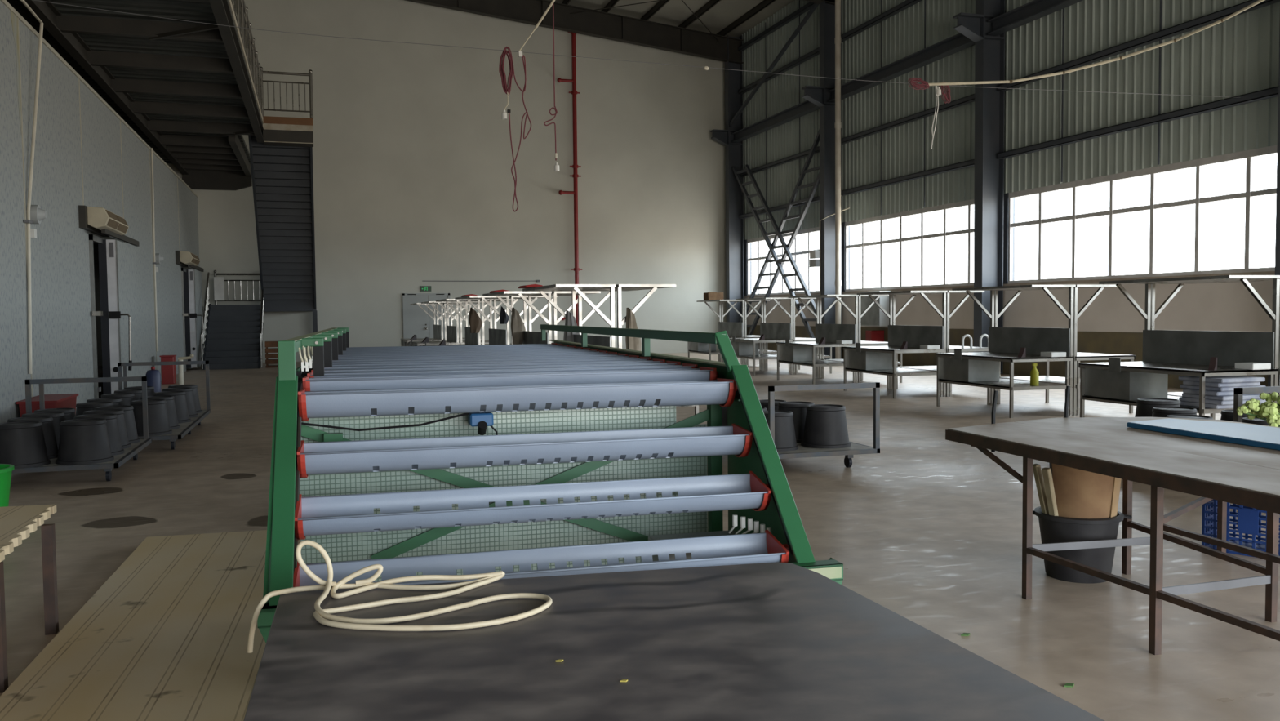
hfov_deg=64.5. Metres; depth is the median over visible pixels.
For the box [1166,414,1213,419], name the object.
bucket
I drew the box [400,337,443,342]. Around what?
countertop
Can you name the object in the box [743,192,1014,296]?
trim
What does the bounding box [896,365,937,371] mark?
shelf
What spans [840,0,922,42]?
beam
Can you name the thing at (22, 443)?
bucket
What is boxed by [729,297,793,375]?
bench
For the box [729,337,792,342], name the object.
countertop
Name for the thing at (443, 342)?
leaf stripper
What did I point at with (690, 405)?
shelf
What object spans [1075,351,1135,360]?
countertop
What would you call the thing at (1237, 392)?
cart
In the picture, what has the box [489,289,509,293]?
cloth
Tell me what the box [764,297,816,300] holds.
shelf
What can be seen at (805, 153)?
girder
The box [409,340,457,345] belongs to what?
countertop
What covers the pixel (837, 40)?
drain pipe
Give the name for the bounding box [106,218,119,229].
grille
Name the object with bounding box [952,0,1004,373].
steel column
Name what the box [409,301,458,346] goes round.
bench
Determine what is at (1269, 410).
bunch
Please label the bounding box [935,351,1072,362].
countertop
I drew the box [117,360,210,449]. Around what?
cart
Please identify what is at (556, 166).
socket
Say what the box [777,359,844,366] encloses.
shelf
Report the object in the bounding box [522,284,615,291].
shelf
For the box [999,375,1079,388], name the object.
shelf
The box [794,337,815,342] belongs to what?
countertop
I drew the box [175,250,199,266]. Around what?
curtain
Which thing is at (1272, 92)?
girder
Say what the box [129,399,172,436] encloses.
bucket
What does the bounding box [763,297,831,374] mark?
bench
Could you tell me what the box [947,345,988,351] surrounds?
countertop
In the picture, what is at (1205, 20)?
beam
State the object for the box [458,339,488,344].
countertop
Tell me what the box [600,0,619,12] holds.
roof purlin
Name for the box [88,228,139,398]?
door
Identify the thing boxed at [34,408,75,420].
bucket
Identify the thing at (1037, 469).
bamboo
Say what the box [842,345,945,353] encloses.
countertop
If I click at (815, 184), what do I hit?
brace
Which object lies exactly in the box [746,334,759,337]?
countertop
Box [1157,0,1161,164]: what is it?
rod
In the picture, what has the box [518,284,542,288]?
cloth
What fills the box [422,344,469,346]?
countertop
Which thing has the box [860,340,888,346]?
countertop
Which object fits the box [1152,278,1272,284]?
shelf
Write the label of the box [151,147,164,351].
conduit
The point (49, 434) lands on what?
bucket
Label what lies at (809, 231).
window
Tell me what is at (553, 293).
shelf
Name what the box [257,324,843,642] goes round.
machine
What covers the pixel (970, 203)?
window
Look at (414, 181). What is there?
wall
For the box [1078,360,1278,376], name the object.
countertop
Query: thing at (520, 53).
tube
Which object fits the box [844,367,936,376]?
shelf
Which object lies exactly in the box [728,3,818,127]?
diagonal brace
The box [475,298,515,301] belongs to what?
shelf
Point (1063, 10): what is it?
rod
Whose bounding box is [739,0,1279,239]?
wall
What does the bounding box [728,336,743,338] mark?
countertop
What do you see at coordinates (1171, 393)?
shelf
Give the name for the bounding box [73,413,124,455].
bucket
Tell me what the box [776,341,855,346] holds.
countertop
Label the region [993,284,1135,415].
bench
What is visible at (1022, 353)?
bracket
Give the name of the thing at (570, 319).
jacket
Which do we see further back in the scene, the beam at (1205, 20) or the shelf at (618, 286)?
the beam at (1205, 20)
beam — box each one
[737,1,813,51]
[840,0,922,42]
[998,0,1279,91]
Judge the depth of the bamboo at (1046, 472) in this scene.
5.75 m
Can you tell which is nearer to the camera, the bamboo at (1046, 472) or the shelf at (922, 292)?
the bamboo at (1046, 472)
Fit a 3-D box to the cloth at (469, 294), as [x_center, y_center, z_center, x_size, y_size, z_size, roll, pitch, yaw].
[-3.257,-1.245,19.414,0.263,0.044,0.500,-1,3,-18]
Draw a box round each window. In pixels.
[746,226,819,296]
[844,199,974,291]
[1008,145,1277,283]
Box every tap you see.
[177,353,194,384]
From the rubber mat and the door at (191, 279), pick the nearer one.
the rubber mat
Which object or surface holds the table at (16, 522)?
on the floor
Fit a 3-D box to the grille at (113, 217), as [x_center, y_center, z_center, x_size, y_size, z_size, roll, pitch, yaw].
[-9.070,-2.487,17.421,0.080,0.120,0.820,-1,3,-18]
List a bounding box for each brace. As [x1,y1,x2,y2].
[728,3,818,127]
[732,164,816,337]
[739,128,819,335]
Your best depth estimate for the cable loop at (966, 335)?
18.34 m
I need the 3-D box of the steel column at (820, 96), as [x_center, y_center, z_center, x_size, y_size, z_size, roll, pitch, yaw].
[5.695,-6.066,31.758,1.220,12.150,0.320,-1,3,-18]
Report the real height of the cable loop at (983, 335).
0.250 m
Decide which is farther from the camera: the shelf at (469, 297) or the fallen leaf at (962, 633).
the shelf at (469, 297)
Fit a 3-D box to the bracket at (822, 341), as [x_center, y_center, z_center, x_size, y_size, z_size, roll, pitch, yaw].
[3.839,-0.415,21.426,0.060,0.140,0.220,1,3,37]
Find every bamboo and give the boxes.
[1032,463,1048,514]
[1041,466,1058,515]
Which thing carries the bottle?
on the bench at (980, 369)
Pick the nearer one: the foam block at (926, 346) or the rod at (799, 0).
the foam block at (926, 346)
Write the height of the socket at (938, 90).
0.120 m
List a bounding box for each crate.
[264,341,278,368]
[1201,498,1279,557]
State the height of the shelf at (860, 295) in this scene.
0.035 m
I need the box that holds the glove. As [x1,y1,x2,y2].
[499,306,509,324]
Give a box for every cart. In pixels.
[11,376,151,480]
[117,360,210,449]
[768,382,879,466]
[1233,386,1279,422]
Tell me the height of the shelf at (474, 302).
0.035 m
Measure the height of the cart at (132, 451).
0.899 m
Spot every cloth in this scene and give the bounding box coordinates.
[461,293,477,297]
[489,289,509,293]
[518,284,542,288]
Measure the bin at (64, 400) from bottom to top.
0.500 m
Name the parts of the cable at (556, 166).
overhead wire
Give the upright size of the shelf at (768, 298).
0.035 m
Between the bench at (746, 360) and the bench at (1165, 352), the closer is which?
the bench at (1165, 352)
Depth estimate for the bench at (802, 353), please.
22.39 m
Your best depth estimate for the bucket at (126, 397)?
12.78 m
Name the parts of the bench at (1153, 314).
post, leg, post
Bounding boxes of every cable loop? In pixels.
[961,333,972,348]
[979,333,988,347]
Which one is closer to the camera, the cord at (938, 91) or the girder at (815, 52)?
the cord at (938, 91)
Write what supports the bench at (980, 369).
on the floor
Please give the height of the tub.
0.377 m
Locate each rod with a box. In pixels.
[569,0,664,13]
[681,0,719,42]
[799,0,800,229]
[880,0,882,214]
[924,0,925,207]
[1061,8,1064,182]
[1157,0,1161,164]
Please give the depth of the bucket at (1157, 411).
9.61 m
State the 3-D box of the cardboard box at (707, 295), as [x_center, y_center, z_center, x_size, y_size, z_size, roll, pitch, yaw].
[2.143,-1.870,29.590,0.480,0.240,0.415,-1,3,-18]
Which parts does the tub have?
lug handle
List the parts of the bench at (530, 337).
work apron, post, panel, post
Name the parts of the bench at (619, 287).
post, post, leg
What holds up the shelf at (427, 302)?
attached to the bench at (452, 331)
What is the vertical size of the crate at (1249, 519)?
0.340 m
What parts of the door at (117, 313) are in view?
roller plate, slide rail, lever handle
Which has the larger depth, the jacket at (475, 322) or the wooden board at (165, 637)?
the jacket at (475, 322)
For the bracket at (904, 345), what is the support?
on the bench at (877, 360)
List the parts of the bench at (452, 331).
post, panel, post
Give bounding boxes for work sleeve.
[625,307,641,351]
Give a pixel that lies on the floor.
(926, 527)
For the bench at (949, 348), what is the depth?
18.30 m
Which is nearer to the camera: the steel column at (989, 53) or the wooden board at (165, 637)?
the wooden board at (165, 637)
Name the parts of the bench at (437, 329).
post, panel, post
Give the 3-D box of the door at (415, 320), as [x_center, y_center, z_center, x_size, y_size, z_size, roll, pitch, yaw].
[-7.625,-1.234,36.309,1.670,2.340,0.143,-1,3,-18]
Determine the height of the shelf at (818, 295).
0.035 m
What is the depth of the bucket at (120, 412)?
10.56 m
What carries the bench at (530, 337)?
on the floor
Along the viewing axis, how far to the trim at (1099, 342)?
22.74 m
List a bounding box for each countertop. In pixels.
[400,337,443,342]
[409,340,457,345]
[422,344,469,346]
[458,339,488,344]
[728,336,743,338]
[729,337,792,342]
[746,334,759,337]
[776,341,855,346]
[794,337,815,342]
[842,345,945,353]
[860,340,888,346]
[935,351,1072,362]
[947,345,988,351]
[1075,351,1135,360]
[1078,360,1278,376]
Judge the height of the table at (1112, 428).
1.043 m
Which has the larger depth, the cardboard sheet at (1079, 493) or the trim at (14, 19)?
the trim at (14, 19)
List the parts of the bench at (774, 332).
stop plate, leg, leg, post, panel, leg, post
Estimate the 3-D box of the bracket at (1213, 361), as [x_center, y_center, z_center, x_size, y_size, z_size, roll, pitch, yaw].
[6.332,0.035,11.210,0.060,0.140,0.220,1,3,37]
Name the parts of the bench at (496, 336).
post, panel, post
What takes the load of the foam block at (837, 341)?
on the bench at (802, 353)
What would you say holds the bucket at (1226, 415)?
on the cart at (1237, 392)
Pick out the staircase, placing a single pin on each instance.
(282, 176)
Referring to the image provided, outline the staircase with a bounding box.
[200,131,317,369]
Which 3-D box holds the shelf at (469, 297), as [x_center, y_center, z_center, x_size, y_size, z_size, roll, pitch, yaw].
[-3.071,-1.214,19.580,0.730,0.035,2.040,-1,3,-18]
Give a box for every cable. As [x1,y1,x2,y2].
[32,0,1240,171]
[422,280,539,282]
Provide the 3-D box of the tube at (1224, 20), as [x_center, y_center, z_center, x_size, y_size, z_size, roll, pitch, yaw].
[6.868,-4.702,15.395,4.699,0.769,1.212,1,3,27]
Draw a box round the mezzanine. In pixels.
[6,0,313,190]
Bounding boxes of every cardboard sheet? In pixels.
[1051,462,1114,518]
[1110,476,1121,517]
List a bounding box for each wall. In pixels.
[0,0,199,422]
[93,0,726,365]
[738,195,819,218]
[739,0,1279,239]
[743,274,1275,332]
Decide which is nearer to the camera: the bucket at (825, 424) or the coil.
the bucket at (825, 424)
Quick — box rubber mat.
[243,561,1105,720]
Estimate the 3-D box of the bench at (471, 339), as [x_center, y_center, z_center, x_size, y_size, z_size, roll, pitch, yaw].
[-4.276,-0.423,22.906,1.048,1.900,2.040,-1,3,-18]
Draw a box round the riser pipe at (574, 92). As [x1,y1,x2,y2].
[556,31,582,325]
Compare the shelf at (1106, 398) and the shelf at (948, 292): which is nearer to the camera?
the shelf at (1106, 398)
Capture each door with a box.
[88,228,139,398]
[181,264,204,371]
[402,293,450,340]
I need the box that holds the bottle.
[1030,363,1039,385]
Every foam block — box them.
[835,340,852,343]
[920,344,939,349]
[1040,351,1066,357]
[1235,362,1271,369]
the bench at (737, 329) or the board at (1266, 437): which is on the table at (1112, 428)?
the board at (1266, 437)
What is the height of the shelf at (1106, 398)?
0.050 m
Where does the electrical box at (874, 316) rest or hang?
attached to the wall at (1220, 306)
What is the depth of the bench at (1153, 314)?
13.14 m
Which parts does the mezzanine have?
landing trim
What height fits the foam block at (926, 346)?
0.070 m
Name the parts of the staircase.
hand rail, rail, rail post, hand rail, rail, rail, hand rail, landing post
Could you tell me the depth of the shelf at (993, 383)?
15.14 m
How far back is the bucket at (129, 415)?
10.99 m
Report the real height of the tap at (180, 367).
0.800 m
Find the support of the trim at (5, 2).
attached to the wall at (62, 330)
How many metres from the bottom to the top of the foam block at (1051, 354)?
0.070 m
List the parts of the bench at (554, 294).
post, post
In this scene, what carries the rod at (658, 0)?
attached to the rafter at (597, 24)
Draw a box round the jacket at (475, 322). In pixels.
[468,307,482,333]
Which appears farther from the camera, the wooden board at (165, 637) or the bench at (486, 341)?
the bench at (486, 341)
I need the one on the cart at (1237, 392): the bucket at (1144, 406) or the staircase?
the bucket at (1144, 406)
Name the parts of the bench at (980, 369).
leg, stop plate, leg, post, leg, panel, leg, post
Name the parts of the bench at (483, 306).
post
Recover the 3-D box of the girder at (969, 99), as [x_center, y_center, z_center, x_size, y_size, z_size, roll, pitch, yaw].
[7.382,-6.659,28.121,0.180,0.130,7.580,-1,3,-18]
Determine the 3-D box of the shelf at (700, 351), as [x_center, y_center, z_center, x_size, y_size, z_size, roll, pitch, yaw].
[2.149,-0.243,29.055,0.980,0.050,1.980,-1,3,-15]
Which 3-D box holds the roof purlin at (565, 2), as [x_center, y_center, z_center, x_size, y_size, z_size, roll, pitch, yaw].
[3.664,-12.128,16.874,0.070,0.230,42.900,-1,3,-18]
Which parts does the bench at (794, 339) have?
post, leg, post, leg, leg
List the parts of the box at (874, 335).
cabinet door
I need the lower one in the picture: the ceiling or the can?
the can
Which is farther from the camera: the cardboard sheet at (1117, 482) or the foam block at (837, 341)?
the foam block at (837, 341)
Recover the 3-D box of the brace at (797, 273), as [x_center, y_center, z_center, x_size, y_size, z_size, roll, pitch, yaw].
[4.738,-3.734,35.640,0.100,7.135,7.364,-1,3,-18]
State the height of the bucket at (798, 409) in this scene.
0.391 m
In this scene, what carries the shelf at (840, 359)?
attached to the bench at (863, 343)
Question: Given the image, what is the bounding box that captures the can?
[145,366,161,392]
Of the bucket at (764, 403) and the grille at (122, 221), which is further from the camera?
the grille at (122, 221)
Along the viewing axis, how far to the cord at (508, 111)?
14.04 m
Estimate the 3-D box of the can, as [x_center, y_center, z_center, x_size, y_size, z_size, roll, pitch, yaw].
[-8.401,0.460,17.510,0.236,0.720,0.236,-1,3,-18]
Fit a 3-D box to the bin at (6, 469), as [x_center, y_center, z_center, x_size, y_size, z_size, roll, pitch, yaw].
[-4.737,1.016,7.252,0.460,0.490,0.460,-1,3,-18]
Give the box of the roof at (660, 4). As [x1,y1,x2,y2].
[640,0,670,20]
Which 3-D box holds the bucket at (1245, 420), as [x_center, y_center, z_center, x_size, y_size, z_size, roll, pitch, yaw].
[5.385,0.697,8.703,0.488,0.391,0.490,1,3,23]
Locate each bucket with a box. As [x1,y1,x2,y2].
[0,421,50,468]
[7,416,57,458]
[21,411,65,449]
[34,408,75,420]
[55,417,114,465]
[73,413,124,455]
[75,401,114,415]
[82,408,131,448]
[86,397,123,405]
[93,404,140,443]
[100,392,134,405]
[114,389,142,399]
[124,386,154,395]
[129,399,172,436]
[139,395,180,429]
[153,391,191,422]
[162,386,198,417]
[168,384,202,413]
[759,399,786,410]
[763,410,798,451]
[777,400,814,442]
[800,404,851,448]
[1134,398,1180,417]
[1151,406,1197,417]
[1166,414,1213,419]
[1220,408,1247,421]
[1242,417,1268,425]
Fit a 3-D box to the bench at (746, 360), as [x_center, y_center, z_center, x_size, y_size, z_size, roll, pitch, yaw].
[3.174,-0.796,29.317,1.040,1.900,2.040,-1,3,-15]
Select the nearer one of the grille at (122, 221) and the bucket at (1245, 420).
the bucket at (1245, 420)
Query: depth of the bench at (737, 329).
29.09 m
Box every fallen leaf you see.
[960,632,969,635]
[1063,682,1074,687]
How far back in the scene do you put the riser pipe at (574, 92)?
37.46 m
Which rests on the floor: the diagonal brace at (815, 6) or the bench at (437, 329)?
the bench at (437, 329)
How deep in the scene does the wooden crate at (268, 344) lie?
30.97 m
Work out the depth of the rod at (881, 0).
29.30 m
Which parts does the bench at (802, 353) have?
leg, stop plate, leg, post, panel, leg, post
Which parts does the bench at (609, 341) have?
post, panel, post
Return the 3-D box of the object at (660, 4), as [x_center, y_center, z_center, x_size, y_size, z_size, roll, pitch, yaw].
[6.554,-11.864,17.808,0.070,0.230,42.900,-1,3,-18]
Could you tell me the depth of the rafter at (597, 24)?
37.22 m
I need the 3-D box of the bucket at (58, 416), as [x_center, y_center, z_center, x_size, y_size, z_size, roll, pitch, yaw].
[-6.082,0.735,10.345,0.488,0.391,0.490,-3,4,-42]
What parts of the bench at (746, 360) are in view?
post, post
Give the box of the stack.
[1178,375,1266,408]
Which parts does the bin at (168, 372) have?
lid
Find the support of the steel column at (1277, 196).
on the floor
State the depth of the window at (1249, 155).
20.18 m
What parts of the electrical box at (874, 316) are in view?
cabinet door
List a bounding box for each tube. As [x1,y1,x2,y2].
[518,0,555,57]
[927,0,1265,85]
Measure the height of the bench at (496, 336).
1.900 m
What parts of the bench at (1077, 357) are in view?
post, leg, leg, post, leg, leg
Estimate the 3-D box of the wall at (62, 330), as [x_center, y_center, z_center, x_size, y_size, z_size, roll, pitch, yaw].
[-8.316,-1.789,13.553,0.150,5.580,43.000,-1,3,-18]
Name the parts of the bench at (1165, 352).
leg, stop plate, post, leg, panel, leg, post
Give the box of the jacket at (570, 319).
[563,310,579,342]
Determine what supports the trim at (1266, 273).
attached to the wall at (1220, 306)
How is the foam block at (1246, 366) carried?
on the bench at (1165, 352)
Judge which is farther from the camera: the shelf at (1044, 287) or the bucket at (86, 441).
the shelf at (1044, 287)
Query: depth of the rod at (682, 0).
36.12 m
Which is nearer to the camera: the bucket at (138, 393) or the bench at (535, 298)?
the bucket at (138, 393)
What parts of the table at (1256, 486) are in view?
leg, cross rail, edge rail, leg, leg, cross rail, leg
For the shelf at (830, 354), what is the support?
attached to the bench at (794, 339)
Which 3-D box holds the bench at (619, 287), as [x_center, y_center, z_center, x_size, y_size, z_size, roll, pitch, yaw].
[-0.059,-0.019,13.322,1.040,1.900,2.040,-1,3,-18]
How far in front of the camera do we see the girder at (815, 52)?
35.09 m
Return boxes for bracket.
[817,337,825,344]
[899,341,907,349]
[1017,347,1026,357]
[1208,356,1217,370]
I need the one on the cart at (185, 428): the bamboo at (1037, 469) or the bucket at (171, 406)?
the bucket at (171, 406)
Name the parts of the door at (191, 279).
roller plate, slide rail, lever handle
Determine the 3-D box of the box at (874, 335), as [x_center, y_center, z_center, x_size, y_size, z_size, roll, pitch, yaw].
[6.898,-0.395,29.787,0.430,0.980,0.350,-1,3,-18]
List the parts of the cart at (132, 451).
bed frame, handle frame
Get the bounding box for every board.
[0,529,300,720]
[1127,417,1279,449]
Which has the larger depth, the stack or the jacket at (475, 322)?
the jacket at (475, 322)
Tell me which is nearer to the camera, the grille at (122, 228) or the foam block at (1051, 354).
the foam block at (1051, 354)
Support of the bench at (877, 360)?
on the floor
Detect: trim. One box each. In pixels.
[0,0,198,397]
[9,10,21,133]
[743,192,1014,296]
[743,271,1275,297]
[746,324,1267,388]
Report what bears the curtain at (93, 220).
attached to the wall at (62, 330)
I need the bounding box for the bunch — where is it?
[1236,391,1279,426]
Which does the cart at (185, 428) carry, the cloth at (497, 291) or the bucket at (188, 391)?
the bucket at (188, 391)
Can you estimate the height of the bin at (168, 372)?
0.670 m
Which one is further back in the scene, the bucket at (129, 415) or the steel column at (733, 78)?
the steel column at (733, 78)
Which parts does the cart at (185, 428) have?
handle frame, bed frame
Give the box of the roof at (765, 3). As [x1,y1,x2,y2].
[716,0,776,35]
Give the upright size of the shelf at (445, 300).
0.035 m
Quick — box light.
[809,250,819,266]
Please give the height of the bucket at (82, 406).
0.391 m
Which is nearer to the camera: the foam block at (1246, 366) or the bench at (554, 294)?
the foam block at (1246, 366)
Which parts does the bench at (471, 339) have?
post, panel, post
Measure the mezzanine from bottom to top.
1.130 m
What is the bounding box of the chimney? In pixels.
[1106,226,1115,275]
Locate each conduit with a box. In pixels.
[20,0,46,373]
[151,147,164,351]
[819,207,849,294]
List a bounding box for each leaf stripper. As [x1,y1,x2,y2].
[409,334,416,339]
[420,337,428,342]
[438,340,445,345]
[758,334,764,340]
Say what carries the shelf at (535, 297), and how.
attached to the bench at (535, 298)
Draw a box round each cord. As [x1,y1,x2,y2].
[506,54,531,212]
[907,77,951,148]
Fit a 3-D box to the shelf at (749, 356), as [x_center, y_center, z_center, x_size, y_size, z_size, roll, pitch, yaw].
[3.004,-0.099,25.783,0.980,0.050,1.980,-1,3,-15]
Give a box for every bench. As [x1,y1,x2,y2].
[400,302,443,346]
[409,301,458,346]
[422,298,480,346]
[436,303,481,340]
[449,301,488,344]
[455,295,509,344]
[468,298,515,345]
[482,291,551,344]
[493,295,544,342]
[522,284,615,347]
[528,291,600,339]
[577,284,698,414]
[687,299,744,364]
[720,300,777,367]
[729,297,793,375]
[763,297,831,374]
[776,294,858,384]
[818,294,902,382]
[842,290,947,398]
[892,290,988,396]
[935,284,1075,417]
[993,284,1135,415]
[1078,275,1279,417]
[1150,278,1279,419]
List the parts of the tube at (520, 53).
cord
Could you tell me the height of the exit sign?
0.190 m
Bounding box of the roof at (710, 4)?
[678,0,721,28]
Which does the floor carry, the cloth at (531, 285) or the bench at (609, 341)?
the bench at (609, 341)
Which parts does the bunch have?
stem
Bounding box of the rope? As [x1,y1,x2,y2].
[247,539,552,653]
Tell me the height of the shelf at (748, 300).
0.035 m
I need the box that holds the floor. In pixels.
[0,352,1279,720]
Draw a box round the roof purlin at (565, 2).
[561,0,571,4]
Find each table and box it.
[0,504,58,693]
[945,422,1279,654]
[991,386,1279,571]
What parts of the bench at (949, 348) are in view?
post, leg, post, leg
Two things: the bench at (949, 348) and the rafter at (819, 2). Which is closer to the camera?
the bench at (949, 348)
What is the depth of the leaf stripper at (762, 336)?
24.87 m
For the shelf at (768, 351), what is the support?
attached to the bench at (746, 360)
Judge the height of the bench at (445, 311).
1.900 m
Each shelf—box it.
[410,302,443,305]
[421,301,457,303]
[435,298,479,302]
[450,301,485,303]
[455,295,509,299]
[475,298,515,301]
[482,291,551,296]
[493,295,544,299]
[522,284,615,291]
[533,291,600,295]
[582,284,675,291]
[675,404,698,406]
[688,349,720,354]
[696,299,744,302]
[724,300,759,302]
[736,297,793,300]
[736,353,777,359]
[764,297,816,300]
[765,353,831,357]
[767,350,777,353]
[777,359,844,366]
[787,294,858,297]
[821,358,902,364]
[822,294,888,297]
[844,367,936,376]
[857,290,947,294]
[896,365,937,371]
[901,290,984,294]
[938,377,1071,390]
[951,284,1075,290]
[997,284,1117,290]
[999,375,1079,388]
[1082,395,1233,413]
[1098,275,1279,284]
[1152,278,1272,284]
[1167,391,1266,401]
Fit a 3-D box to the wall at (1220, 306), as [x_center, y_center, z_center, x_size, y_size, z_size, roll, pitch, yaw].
[10.503,-0.523,19.612,0.220,2.110,43.000,-1,3,-18]
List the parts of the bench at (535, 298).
post, post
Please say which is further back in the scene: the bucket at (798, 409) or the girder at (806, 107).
the girder at (806, 107)
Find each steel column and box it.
[710,35,743,322]
[801,0,841,359]
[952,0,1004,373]
[1275,23,1279,275]
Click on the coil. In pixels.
(506, 88)
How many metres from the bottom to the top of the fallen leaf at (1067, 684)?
0.006 m
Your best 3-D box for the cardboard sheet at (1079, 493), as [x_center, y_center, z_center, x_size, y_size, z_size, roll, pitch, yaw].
[2.548,0.864,5.733,0.413,0.670,0.163,-1,3,-2]
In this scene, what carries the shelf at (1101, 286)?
attached to the bench at (1077, 357)
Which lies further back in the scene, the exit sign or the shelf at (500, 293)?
the exit sign
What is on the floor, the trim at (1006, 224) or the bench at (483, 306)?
the bench at (483, 306)
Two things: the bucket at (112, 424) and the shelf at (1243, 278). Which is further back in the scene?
the shelf at (1243, 278)
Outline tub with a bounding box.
[1032,506,1132,582]
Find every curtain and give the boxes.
[78,204,128,236]
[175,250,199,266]
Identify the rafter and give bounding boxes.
[404,0,743,64]
[802,0,835,5]
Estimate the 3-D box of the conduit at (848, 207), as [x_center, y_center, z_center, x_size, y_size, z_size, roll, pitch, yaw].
[5.968,-2.481,31.143,0.035,4.240,1.872,-1,3,-18]
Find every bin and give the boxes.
[0,463,14,506]
[16,393,78,417]
[159,355,176,384]
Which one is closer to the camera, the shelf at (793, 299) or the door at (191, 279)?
the shelf at (793, 299)
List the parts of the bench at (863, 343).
post, leg, post, leg, leg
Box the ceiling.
[546,0,793,37]
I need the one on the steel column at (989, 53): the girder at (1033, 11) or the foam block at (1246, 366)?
the girder at (1033, 11)
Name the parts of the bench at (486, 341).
post, post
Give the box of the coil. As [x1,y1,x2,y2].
[498,46,513,119]
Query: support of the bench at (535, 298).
on the floor
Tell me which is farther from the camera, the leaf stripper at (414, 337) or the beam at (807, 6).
the beam at (807, 6)
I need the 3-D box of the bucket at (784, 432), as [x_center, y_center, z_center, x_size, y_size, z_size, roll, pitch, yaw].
[1.339,0.689,10.038,0.452,0.363,0.454,0,3,15]
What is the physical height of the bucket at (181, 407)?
0.391 m
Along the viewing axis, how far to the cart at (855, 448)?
9.82 m
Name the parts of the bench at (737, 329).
leg, leg, post, panel, post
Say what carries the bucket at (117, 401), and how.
on the cart at (185, 428)
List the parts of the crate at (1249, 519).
blank plate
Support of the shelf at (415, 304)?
attached to the bench at (437, 329)
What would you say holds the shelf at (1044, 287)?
attached to the bench at (980, 369)
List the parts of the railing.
rail post, rail post, rail post, hand rail, rail post, rail post, rail post, rail post, rail post, rail post, hand rail, rail, rail, rail post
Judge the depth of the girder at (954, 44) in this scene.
27.53 m
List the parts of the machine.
plate, slanted post, post, guide rod, drive chain, arm, rail, arm, arm, gusset plate, arm, arm, arm, drive motor, gridded panel, rail, post, post, slanted post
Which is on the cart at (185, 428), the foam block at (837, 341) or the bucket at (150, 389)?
the bucket at (150, 389)
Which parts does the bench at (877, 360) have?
leg, stop plate, leg, post, leg, panel, leg, post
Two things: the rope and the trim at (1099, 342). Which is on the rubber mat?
the rope
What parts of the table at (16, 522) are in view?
leg, leg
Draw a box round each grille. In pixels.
[105,209,119,221]
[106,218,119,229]
[115,214,128,225]
[116,223,128,233]
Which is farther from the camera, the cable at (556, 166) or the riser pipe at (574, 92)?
the riser pipe at (574, 92)
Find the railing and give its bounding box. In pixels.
[231,0,313,119]
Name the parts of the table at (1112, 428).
corner rod, corner rod, leg, leg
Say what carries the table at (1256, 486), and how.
on the floor
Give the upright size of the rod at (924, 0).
7.660 m
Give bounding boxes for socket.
[502,110,506,119]
[554,162,559,171]
[936,87,941,95]
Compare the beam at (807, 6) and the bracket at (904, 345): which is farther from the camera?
the beam at (807, 6)
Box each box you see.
[703,292,723,300]
[860,290,890,326]
[865,329,884,342]
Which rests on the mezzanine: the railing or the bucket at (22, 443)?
the railing
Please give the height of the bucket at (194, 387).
0.391 m
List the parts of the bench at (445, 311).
post, post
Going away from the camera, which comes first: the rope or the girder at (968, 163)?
the rope
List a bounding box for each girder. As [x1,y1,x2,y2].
[731,100,819,142]
[738,47,819,93]
[738,146,819,177]
[827,33,975,102]
[840,93,974,144]
[840,159,974,195]
[987,0,1083,35]
[997,86,1278,159]
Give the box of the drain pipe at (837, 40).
[834,0,841,359]
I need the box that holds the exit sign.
[420,285,431,291]
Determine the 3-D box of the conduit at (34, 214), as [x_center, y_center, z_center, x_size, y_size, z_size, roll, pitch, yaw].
[-8.257,-2.327,13.916,0.192,4.984,0.944,-1,3,-18]
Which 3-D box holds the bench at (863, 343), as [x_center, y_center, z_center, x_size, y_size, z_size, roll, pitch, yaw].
[4.895,-0.501,22.609,1.040,1.900,2.040,-1,3,-15]

